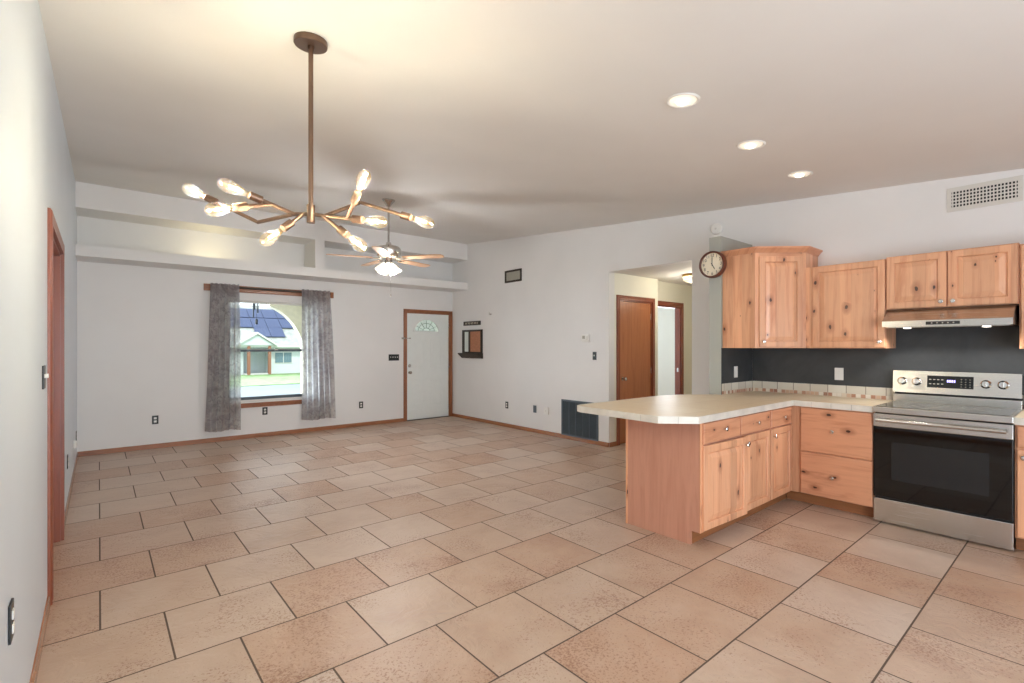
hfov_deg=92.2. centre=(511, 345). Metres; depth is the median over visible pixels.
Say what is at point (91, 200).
trim
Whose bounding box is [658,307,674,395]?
wall
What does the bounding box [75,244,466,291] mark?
ceiling beam
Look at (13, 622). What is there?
receptacle
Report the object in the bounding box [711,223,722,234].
smoke detector
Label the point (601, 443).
baseboard
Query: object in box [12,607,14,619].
receptacle
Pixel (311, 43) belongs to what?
chandelier
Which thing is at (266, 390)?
ground
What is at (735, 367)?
switch plate
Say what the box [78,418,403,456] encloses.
baseboard
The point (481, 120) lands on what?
ceiling
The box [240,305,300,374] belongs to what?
house
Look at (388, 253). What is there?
ceiling fan
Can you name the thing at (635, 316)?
door
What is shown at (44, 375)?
switch plate
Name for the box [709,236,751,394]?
wall
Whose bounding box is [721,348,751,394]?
backsplash
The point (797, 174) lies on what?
recessed light
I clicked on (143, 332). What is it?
wall
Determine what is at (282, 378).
lawn
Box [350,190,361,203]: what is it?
socket
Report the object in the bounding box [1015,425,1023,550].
base cabinet
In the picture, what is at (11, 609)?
outlet
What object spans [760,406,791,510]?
base cabinet
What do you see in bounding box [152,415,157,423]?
outlet
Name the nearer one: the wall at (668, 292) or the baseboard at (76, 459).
the baseboard at (76, 459)
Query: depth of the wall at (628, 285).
7.33 m
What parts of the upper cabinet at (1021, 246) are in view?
door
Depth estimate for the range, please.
3.73 m
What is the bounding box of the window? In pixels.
[240,300,301,407]
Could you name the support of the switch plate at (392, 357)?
attached to the wall at (143, 332)
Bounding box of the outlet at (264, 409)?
[262,407,267,414]
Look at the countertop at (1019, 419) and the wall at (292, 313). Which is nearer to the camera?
the countertop at (1019, 419)
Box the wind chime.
[253,303,258,323]
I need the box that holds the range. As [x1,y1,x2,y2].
[872,370,1022,550]
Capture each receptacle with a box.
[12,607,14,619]
[12,621,14,633]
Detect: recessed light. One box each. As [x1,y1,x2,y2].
[666,93,699,107]
[736,140,765,149]
[787,171,812,177]
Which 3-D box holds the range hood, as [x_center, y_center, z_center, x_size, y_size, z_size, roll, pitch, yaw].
[3.501,-0.222,3.950,0.509,0.162,0.764,0,0,-40]
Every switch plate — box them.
[42,365,48,388]
[389,354,398,360]
[593,352,596,359]
[734,366,737,377]
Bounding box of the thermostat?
[582,334,589,341]
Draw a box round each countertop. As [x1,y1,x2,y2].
[577,391,892,423]
[1014,410,1023,424]
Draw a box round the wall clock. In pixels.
[699,251,726,277]
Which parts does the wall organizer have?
frame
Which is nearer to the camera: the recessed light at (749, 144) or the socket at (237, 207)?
the socket at (237, 207)
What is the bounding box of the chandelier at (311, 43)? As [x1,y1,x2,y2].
[190,31,426,245]
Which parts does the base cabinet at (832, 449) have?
drawer, drawer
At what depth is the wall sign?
9.45 m
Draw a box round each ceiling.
[38,0,1023,243]
[616,262,691,285]
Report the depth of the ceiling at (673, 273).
6.97 m
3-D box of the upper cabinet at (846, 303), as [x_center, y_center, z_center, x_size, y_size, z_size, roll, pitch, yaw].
[3.104,-0.362,4.545,0.372,0.765,0.624,0,0,-40]
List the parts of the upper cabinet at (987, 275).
door, door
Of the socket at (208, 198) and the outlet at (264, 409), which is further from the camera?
the outlet at (264, 409)
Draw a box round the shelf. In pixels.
[458,353,482,358]
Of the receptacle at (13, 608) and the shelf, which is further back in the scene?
the shelf
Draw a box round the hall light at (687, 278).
[682,273,691,282]
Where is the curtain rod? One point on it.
(242, 289)
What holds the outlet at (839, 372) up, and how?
attached to the wall at (535, 353)
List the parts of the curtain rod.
rod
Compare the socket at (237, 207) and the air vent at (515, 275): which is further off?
the air vent at (515, 275)
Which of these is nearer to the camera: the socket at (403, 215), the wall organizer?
the socket at (403, 215)
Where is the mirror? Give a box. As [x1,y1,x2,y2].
[464,332,467,351]
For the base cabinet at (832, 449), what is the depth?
4.23 m
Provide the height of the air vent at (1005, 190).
0.200 m
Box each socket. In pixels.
[204,194,218,205]
[233,202,248,211]
[248,191,262,202]
[280,219,294,231]
[336,226,349,237]
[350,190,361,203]
[351,215,364,223]
[400,211,412,220]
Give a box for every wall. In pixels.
[0,0,76,682]
[77,216,451,451]
[261,304,437,393]
[452,168,1023,442]
[614,273,657,441]
[658,281,691,393]
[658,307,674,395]
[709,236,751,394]
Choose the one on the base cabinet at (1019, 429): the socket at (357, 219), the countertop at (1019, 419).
the countertop at (1019, 419)
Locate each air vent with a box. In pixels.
[505,268,521,282]
[561,399,597,440]
[947,175,1022,212]
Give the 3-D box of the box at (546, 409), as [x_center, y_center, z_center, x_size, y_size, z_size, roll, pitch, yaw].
[0.546,1.035,7.869,0.033,0.115,0.100,0,0,-40]
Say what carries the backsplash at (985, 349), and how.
attached to the wall at (535, 353)
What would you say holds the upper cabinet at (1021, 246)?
attached to the wall at (535, 353)
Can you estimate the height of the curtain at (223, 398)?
2.176 m
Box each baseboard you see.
[29,595,50,682]
[65,452,77,525]
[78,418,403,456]
[452,413,608,446]
[609,441,616,446]
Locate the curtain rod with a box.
[204,283,333,297]
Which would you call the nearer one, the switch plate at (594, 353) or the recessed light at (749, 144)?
the recessed light at (749, 144)
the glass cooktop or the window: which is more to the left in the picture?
the window
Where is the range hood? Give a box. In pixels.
[882,305,1018,328]
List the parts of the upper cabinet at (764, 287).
crown, door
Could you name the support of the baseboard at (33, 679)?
attached to the wall at (37, 174)
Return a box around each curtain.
[205,283,240,431]
[302,289,335,419]
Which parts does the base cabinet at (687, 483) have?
panel, drawer, door, drawer, door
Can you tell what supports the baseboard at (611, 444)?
attached to the wall at (628, 285)
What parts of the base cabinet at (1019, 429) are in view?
drawer, door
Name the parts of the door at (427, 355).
light frame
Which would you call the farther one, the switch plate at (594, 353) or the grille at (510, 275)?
the grille at (510, 275)
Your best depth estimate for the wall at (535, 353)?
6.98 m
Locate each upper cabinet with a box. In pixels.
[720,246,822,347]
[806,259,895,347]
[886,243,1019,309]
[1019,244,1023,348]
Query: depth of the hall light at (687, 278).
7.10 m
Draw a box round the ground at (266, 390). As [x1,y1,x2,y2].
[241,384,300,396]
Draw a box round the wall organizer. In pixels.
[458,329,482,358]
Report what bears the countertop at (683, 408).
on the base cabinet at (687, 483)
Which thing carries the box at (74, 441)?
attached to the wall at (37, 174)
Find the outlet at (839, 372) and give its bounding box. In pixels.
[835,368,843,379]
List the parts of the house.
solar panel, solar panel, door, solar panel, solar panel, solar panel, solar panel, solar panel, solar panel, solar panel, pane, solar panel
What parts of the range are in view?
control knob, control knob, handle, oven door, oven glass, storage drawer, cooktop frame, display panel, control panel, control knob, control knob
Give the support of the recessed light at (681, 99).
in the ceiling at (481, 120)
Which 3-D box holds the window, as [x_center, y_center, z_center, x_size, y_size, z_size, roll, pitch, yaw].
[-3.813,0.125,7.859,1.370,1.650,0.155,0,0,-40]
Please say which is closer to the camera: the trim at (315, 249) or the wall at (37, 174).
the wall at (37, 174)
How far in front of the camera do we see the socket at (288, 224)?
2.42 m
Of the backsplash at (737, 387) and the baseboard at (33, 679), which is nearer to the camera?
the baseboard at (33, 679)
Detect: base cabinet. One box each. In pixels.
[626,411,769,543]
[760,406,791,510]
[787,406,874,516]
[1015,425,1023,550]
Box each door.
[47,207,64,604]
[402,309,452,420]
[616,295,654,445]
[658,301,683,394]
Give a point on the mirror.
(465, 333)
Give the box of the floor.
[36,416,1023,682]
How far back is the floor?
3.04 m
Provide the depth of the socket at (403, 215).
2.61 m
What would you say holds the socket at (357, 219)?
attached to the chandelier at (311, 43)
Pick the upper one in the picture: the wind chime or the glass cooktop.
the wind chime
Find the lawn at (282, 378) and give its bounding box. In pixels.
[241,373,300,386]
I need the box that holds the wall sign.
[463,321,480,325]
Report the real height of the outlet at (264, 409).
0.118 m
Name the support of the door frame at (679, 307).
in the wall at (668, 292)
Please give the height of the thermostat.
0.110 m
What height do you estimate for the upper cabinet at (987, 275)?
0.447 m
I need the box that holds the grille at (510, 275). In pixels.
[506,271,519,280]
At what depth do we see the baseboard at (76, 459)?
4.70 m
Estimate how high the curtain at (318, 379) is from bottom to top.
2.136 m
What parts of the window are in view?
sill, sash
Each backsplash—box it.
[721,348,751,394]
[722,381,894,399]
[753,326,1023,408]
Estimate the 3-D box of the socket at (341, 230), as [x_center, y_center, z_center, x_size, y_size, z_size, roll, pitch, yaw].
[-0.843,-0.569,2.461,0.068,0.064,0.039,0,0,19]
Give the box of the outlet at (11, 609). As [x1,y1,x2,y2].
[8,598,14,644]
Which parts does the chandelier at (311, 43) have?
arm, arm, arm, arm, stem, arm, arm, arm, arm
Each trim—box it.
[75,181,466,263]
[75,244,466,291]
[305,239,324,268]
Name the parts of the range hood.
control panel, underside panel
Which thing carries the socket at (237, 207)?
attached to the chandelier at (311, 43)
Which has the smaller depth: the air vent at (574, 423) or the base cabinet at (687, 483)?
the base cabinet at (687, 483)
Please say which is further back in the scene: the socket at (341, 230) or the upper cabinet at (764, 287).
the upper cabinet at (764, 287)
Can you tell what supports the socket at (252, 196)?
attached to the chandelier at (311, 43)
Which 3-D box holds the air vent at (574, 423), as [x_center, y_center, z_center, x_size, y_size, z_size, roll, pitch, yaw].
[1.000,1.095,7.343,0.012,0.550,0.732,0,0,-40]
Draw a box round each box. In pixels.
[73,440,76,447]
[544,407,548,414]
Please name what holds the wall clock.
attached to the wall at (720, 243)
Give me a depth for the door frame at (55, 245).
3.56 m
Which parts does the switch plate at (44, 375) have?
plate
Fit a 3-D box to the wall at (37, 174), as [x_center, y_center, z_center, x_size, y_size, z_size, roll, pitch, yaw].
[-2.083,-0.300,2.058,0.120,3.439,11.030,0,0,-40]
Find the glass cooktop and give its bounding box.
[878,401,1016,415]
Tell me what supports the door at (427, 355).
in the wall at (143, 332)
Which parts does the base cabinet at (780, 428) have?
drawer, door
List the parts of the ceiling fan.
blade, blade, lamp shade, blade, lamp shade, lamp shade, blade, blade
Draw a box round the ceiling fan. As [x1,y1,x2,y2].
[326,198,443,295]

